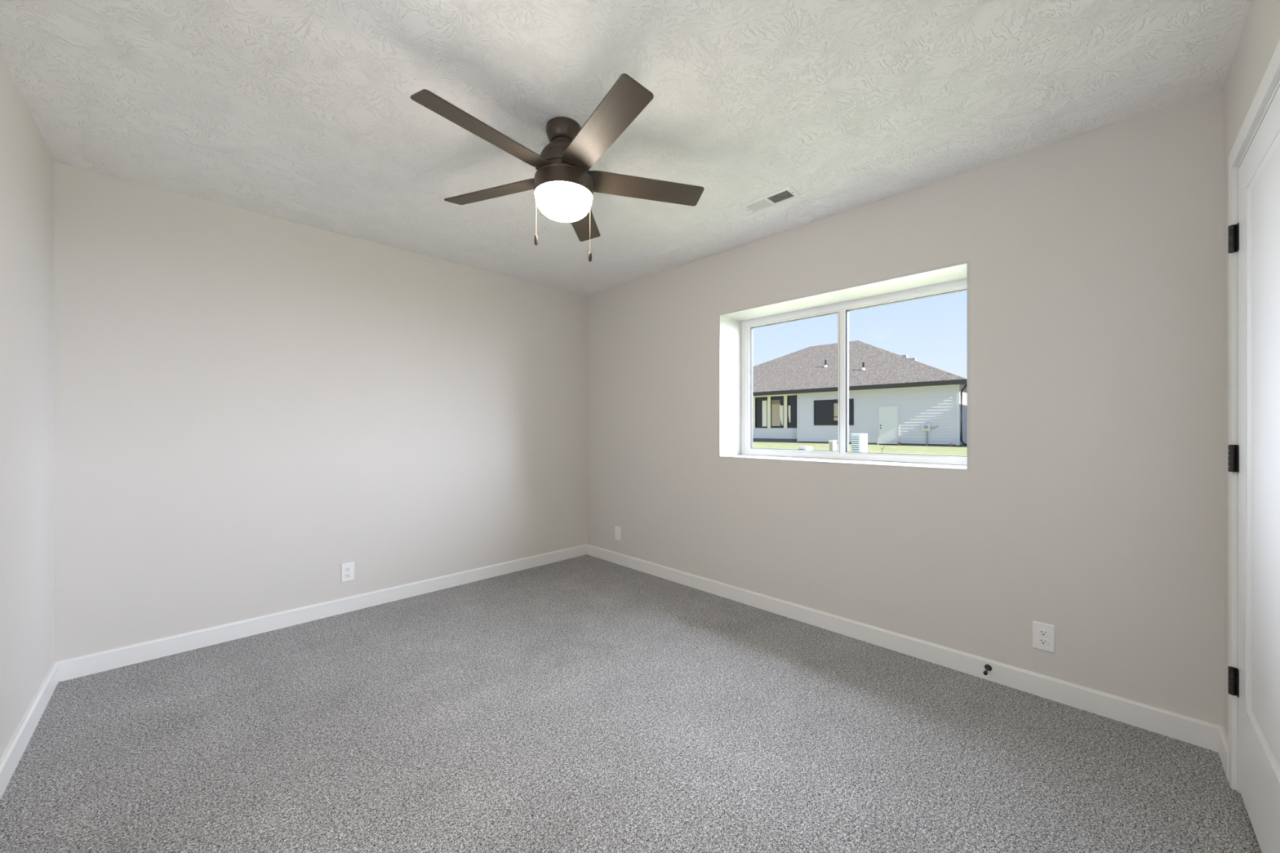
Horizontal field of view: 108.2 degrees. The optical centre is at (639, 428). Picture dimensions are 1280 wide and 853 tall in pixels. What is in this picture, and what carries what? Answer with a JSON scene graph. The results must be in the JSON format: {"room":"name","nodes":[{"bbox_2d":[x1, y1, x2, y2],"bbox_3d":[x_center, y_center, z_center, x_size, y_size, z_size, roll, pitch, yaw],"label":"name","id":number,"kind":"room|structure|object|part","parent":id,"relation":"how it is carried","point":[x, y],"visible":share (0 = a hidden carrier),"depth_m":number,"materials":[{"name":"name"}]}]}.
{"room":"empty bedroom","nodes":[
{"label":"empty bedroom","id":0,"kind":"room"},
{"bbox_2d":[0,51,53,759],"bbox_3d":[-1.857,-0.029,0.401,1.218,2.440,4.066,0,0,-45],"label":"wall","id":1,"kind":"structure","parent":0,"point":[26,162],"depth_m":1.75,"materials":[{"name":"white paint"}]},
{"bbox_2d":[0,662,57,799],"bbox_3d":[-2.026,1.143,1.449,0.014,0.095,2.008,0,0,-45],"label":"baseboard","id":2,"kind":"structure","parent":1,"relation":"attached to","point":[10,759],"depth_m":1.73,"materials":[{"name":"white paint"}]},
{"bbox_2d":[53,161,586,662],"bbox_3d":[-1.676,-0.029,3.329,3.152,2.440,0.150,0,0,-45],"label":"wall","id":3,"kind":"structure","parent":0,"point":[250,407],"depth_m":2.74,"materials":[{"name":"white paint"}]},
{"bbox_2d":[53,543,587,682],"bbox_3d":[-1.618,1.143,3.271,3.152,0.095,0.014,0,0,-45],"label":"baseboard","id":4,"kind":"structure","parent":3,"relation":"attached to","point":[91,664],"depth_m":2.75,"materials":[{"name":"white paint"}]},
{"bbox_2d":[341,561,354,582],"bbox_3d":[-1.894,0.934,3.002,0.075,0.121,0.010,0,0,-45],"label":"wall outlet","id":5,"kind":"object","parent":3,"relation":"attached to","point":[347,569],"visible":1,"depth_m":3.00,"materials":[{"name":"white plastic"}]},
{"bbox_2d":[345,573,351,577],"bbox_3d":[-1.892,0.954,3.000,0.034,0.026,0.004,0,0,-45],"label":"receptacle","id":6,"kind":"object","parent":5,"relation":"attached to","point":[347,575],"depth_m":3.00,"materials":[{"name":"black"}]},
{"bbox_2d":[345,567,351,571],"bbox_3d":[-1.892,0.915,3.000,0.034,0.026,0.004,0,0,-45],"label":"receptacle","id":7,"kind":"object","parent":5,"relation":"attached to","point":[347,569],"depth_m":3.00,"materials":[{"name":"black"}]},
{"bbox_2d":[0,0,1253,296],"bbox_3d":[-0.166,-1.309,1.186,4.730,0.120,5.322,0,0,-45],"label":"ceiling","id":8,"kind":"structure","parent":0,"point":[304,112],"depth_m":1.75,"materials":[{"name":"white paint"}]},
{"bbox_2d":[410,73,703,262],"bbox_3d":[-0.331,-0.969,1.895,1.145,0.558,1.171,0,0,-45],"label":"ceiling fan","id":9,"kind":"object","parent":8,"relation":"hanging from","point":[563,184],"visible":1,"depth_m":1.83,"materials":[{"name":"brown metal"}]},
{"bbox_3d":[-0.542,-1.055,1.661,0.117,0.006,0.511,18,10,39],"label":"blade","id":10,"kind":"part","parent":9,"relation":"part of","materials":[{"name":"brown wood"}]},
{"bbox_3d":[-0.638,-1.049,2.058,0.511,0.006,0.117,1,14,22],"label":"blade","id":11,"kind":"part","parent":9,"relation":"part of","materials":[{"name":"brown wood"}]},
{"bbox_3d":[-0.432,-0.889,1.927,0.003,0.170,0.003,0,0,-45],"label":"pull chain","id":12,"kind":"part","parent":9,"relation":"part of","materials":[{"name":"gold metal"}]},
{"bbox_3d":[-0.317,-0.928,1.926,0.234,0.098,0.234,0,0,-45],"label":"lamp shade","id":13,"kind":"part","parent":9,"relation":"part of","materials":[{"name":"white glass"}]},
{"bbox_3d":[-0.290,-1.039,2.272,0.117,0.006,0.511,-14,-2,4],"label":"blade","id":14,"kind":"part","parent":9,"relation":"part of","materials":[{"name":"brown wood"}]},
{"bbox_3d":[-0.135,-1.048,1.630,0.118,0.006,0.511,16,-9,-31],"label":"blade","id":15,"kind":"part","parent":9,"relation":"part of","materials":[{"name":"brown wood"}]},
{"bbox_3d":[0.021,-1.038,2.008,0.511,0.006,0.118,1,-14,-14],"label":"blade","id":16,"kind":"part","parent":9,"relation":"part of","materials":[{"name":"brown wood"}]},
{"bbox_2d":[739,186,801,213],"bbox_3d":[0.712,-1.255,2.539,0.131,0.028,0.304,0,0,-45],"label":"ceiling vent","id":17,"kind":"object","parent":8,"relation":"in","point":[786,193],"visible":1,"depth_m":2.53,"materials":[{"name":"white metal"}]},
{"bbox_2d":[0,554,1262,852],"bbox_3d":[-0.212,1.251,1.141,4.600,0.120,5.322,0,0,-45],"label":"floor","id":18,"kind":"structure","parent":0,"point":[584,704],"depth_m":1.71,"materials":[{"name":"grey carpet"}]},
{"bbox_2d":[586,88,1223,726],"bbox_3d":[0.950,-0.029,3.168,0.360,2.440,4.066,0,0,-45],"label":"wall","id":19,"kind":"structure","parent":0,"point":[1089,504],"depth_m":2.13,"materials":[{"name":"white paint"}]},
{"bbox_2d":[614,525,621,541],"bbox_3d":[-0.196,0.926,4.067,0.008,0.121,0.075,0,0,-45],"label":"wall jack","id":20,"kind":"object","parent":19,"relation":"attached to","point":[617,529],"visible":1,"depth_m":4.06,"materials":[{"name":"white plastic"}]},
{"bbox_2d":[718,260,969,471],"bbox_3d":[1.205,-0.304,2.898,0.347,1.022,1.484,0,0,-45],"label":"window","id":21,"kind":"structure","parent":19,"relation":"in","point":[735,327],"depth_m":2.97,"materials":[{"name":"white plastic"}]},
{"bbox_3d":[1.046,-0.301,3.233,0.036,0.952,0.708,0,0,-45],"label":"sash","id":22,"kind":"part","parent":21,"relation":"part of","materials":[{"name":"white plastic"}]},
{"bbox_2d":[586,544,1223,751],"bbox_3d":[0.821,1.143,3.031,0.014,0.095,3.752,0,0,-45],"label":"baseboard","id":23,"kind":"structure","parent":19,"relation":"attached to","point":[1195,731],"depth_m":2.25,"materials":[{"name":"white paint"}]},
{"bbox_2d":[982,664,991,675],"bbox_3d":[1.617,1.131,2.159,0.079,0.029,0.029,0,0,-45],"label":"door stop","id":24,"kind":"object","parent":23,"relation":"attached to","point":[987,667],"visible":1,"depth_m":2.17,"materials":[{"name":"black metal"}]},
{"bbox_2d":[1032,620,1054,653],"bbox_3d":[1.789,0.926,2.053,0.010,0.121,0.075,0,0,-45],"label":"wall outlet","id":25,"kind":"object","parent":19,"relation":"attached to","point":[1043,634],"visible":1,"depth_m":2.05,"materials":[{"name":"white plastic"}]},
{"bbox_2d":[1038,638,1048,645],"bbox_3d":[1.787,0.946,2.051,0.004,0.026,0.034,0,0,-45],"label":"receptacle","id":26,"kind":"object","parent":25,"relation":"attached to","point":[1042,642],"depth_m":2.05,"materials":[{"name":"white plastic"}]},
{"bbox_2d":[1038,629,1048,636],"bbox_3d":[1.787,0.907,2.051,0.004,0.026,0.034,0,0,-45],"label":"receptacle","id":27,"kind":"object","parent":25,"relation":"attached to","point":[1042,633],"depth_m":2.05,"materials":[{"name":"white plastic"}]},
{"bbox_2d":[1223,0,1279,791],"bbox_3d":[1.020,-0.029,0.488,3.302,2.440,0.150,0,0,-45],"label":"wall","id":28,"kind":"structure","parent":0,"point":[1260,38],"depth_m":1.52,"materials":[{"name":"white paint"}]},
{"bbox_2d":[1217,727,1228,779],"bbox_3d":[2.063,1.143,1.631,0.185,0.095,0.014,0,0,-45],"label":"baseboard","id":29,"kind":"structure","parent":28,"relation":"attached to","point":[1223,740],"depth_m":1.63,"materials":[{"name":"white paint"}]},
{"bbox_2d":[1227,40,1279,852],"bbox_3d":[1.709,0.136,1.181,0.950,2.110,0.170,0,0,-45],"label":"door","id":30,"kind":"structure","parent":28,"relation":"in","point":[1255,237],"depth_m":1.35,"materials":[{"name":"white paint"}]},
{"label":"outside","id":31,"kind":"structure","parent":0,"visible":0},
{"bbox_2d":[752,441,967,456],"bbox_3d":[15.489,1.041,36.336,66.920,0.300,110.000,0,0,-45],"label":"lawn","id":32,"kind":"structure","parent":31,"point":[895,449],"depth_m":20.17,"materials":[{"name":"green plant"}]},
{"bbox_2d":[798,445,812,449],"bbox_3d":[5.733,0.761,16.045,0.346,0.260,0.340,0,0,-30],"label":"utility box","id":33,"kind":"object","parent":32,"relation":"on","point":[804,447],"visible":0.45,"depth_m":15.92,"materials":[{"name":"white metal"}]},
{"bbox_2d":[828,440,836,450],"bbox_3d":[6.882,0.661,16.518,0.206,0.460,0.200,0,0,-30],"label":"utility box","id":34,"kind":"object","parent":32,"relation":"on","point":[832,443],"visible":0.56,"depth_m":16.45,"materials":[{"name":"white metal"}]},
{"bbox_3d":[6.796,0.676,16.468,0.007,0.370,0.110,0,0,-30],"label":"panel","id":35,"kind":"part","parent":34,"relation":"part of","materials":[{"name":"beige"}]},
{"bbox_2d":[851,433,867,452],"bbox_3d":[7.828,0.541,16.541,0.406,0.700,0.380,0,0,-30],"label":"utility box","id":36,"kind":"object","parent":32,"relation":"on","point":[859,441],"visible":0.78,"depth_m":16.41,"materials":[{"name":"white metal"}]},
{"bbox_3d":[7.662,0.551,16.468,0.007,0.560,0.300,0,0,-30],"label":"louver panel","id":37,"kind":"part","parent":36,"relation":"part of","materials":[{"name":"white metal"}]},
{"bbox_2d":[752,340,967,446],"bbox_3d":[14.071,-2.589,33.800,15.700,7.160,19.200,0,0,-45],"label":"house","id":38,"kind":"structure","parent":32,"relation":"on","point":[894,398],"depth_m":26.26,"materials":[{"name":"white"}]},
{"bbox_3d":[7.959,-1.024,30.288,0.004,1.910,0.820,0,0,-45],"label":"pane","id":39,"kind":"part","parent":38,"relation":"part of","materials":[{"name":"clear glass"}]},
{"bbox_2d":[762,400,767,426],"bbox_3d":[8.114,-0.949,30.110,0.015,1.680,0.350,0,0,-45],"label":"curtain","id":40,"kind":"object","parent":38,"relation":"hanging from","point":[764,402],"depth_m":30.10,"materials":[{"name":"white fabric"}]},
{"bbox_3d":[6.443,-1.119,31.897,0.235,2.220,9.820,0,0,-45],"label":"bay frame","id":41,"kind":"part","parent":38,"relation":"part of","materials":[{"name":"beige"}]},
{"bbox_2d":[771,400,779,404],"bbox_3d":[8.664,-1.659,29.551,0.014,0.260,0.560,0,0,-45],"label":"curtain","id":42,"kind":"object","parent":38,"relation":"hanging from","point":[773,402],"depth_m":29.56,"materials":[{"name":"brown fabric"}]},
{"bbox_2d":[771,404,780,426],"bbox_3d":[8.685,-0.829,29.529,0.014,1.400,0.620,0,0,-45],"label":"curtain","id":43,"kind":"object","parent":38,"relation":"hanging from","point":[775,408],"depth_m":29.55,"materials":[{"name":"beige fabric"}]},
{"bbox_3d":[8.759,-1.024,29.476,0.004,1.910,0.820,0,0,-45],"label":"pane","id":44,"kind":"part","parent":38,"relation":"part of","materials":[{"name":"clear glass"}]},
{"bbox_2d":[779,405,782,425],"bbox_3d":[8.949,-0.799,29.263,0.015,1.260,0.250,0,0,-45],"label":"curtain","id":45,"kind":"object","parent":38,"relation":"hanging from","point":[780,406],"depth_m":29.28,"materials":[{"name":"white fabric"}]},
{"bbox_2d":[788,405,790,422],"bbox_3d":[9.321,-0.884,28.885,0.015,1.050,0.150,0,0,-45],"label":"curtain","id":46,"kind":"object","parent":38,"relation":"hanging from","point":[788,406],"depth_m":28.88,"materials":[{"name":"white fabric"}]},
{"bbox_3d":[9.497,-1.024,28.728,0.004,1.910,0.640,0,0,-45],"label":"pane","id":47,"kind":"part","parent":38,"relation":"part of","materials":[{"name":"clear glass"}]},
{"bbox_3d":[11.051,-0.894,26.491,0.004,1.370,2.170,0,0,-45],"label":"pane","id":48,"kind":"part","parent":38,"relation":"part of","materials":[{"name":"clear glass"}]},
{"bbox_2d":[833,403,837,420],"bbox_3d":[11.235,-0.919,26.299,0.003,0.980,0.440,0,0,-45],"label":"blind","id":49,"kind":"object","parent":38,"relation":"hanging from","point":[835,405],"depth_m":26.39,"materials":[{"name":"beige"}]},
{"bbox_3d":[13.098,-0.169,24.429,0.041,2.080,1.080,0,0,-45],"label":"door","id":50,"kind":"part","parent":38,"relation":"part of","materials":[{"name":"white"}]},
{"bbox_3d":[13.100,-0.149,24.431,0.030,1.960,0.920,0,0,-45],"label":"door","id":51,"kind":"part","parent":38,"relation":"part of","materials":[{"name":"white metal"}]}
]}

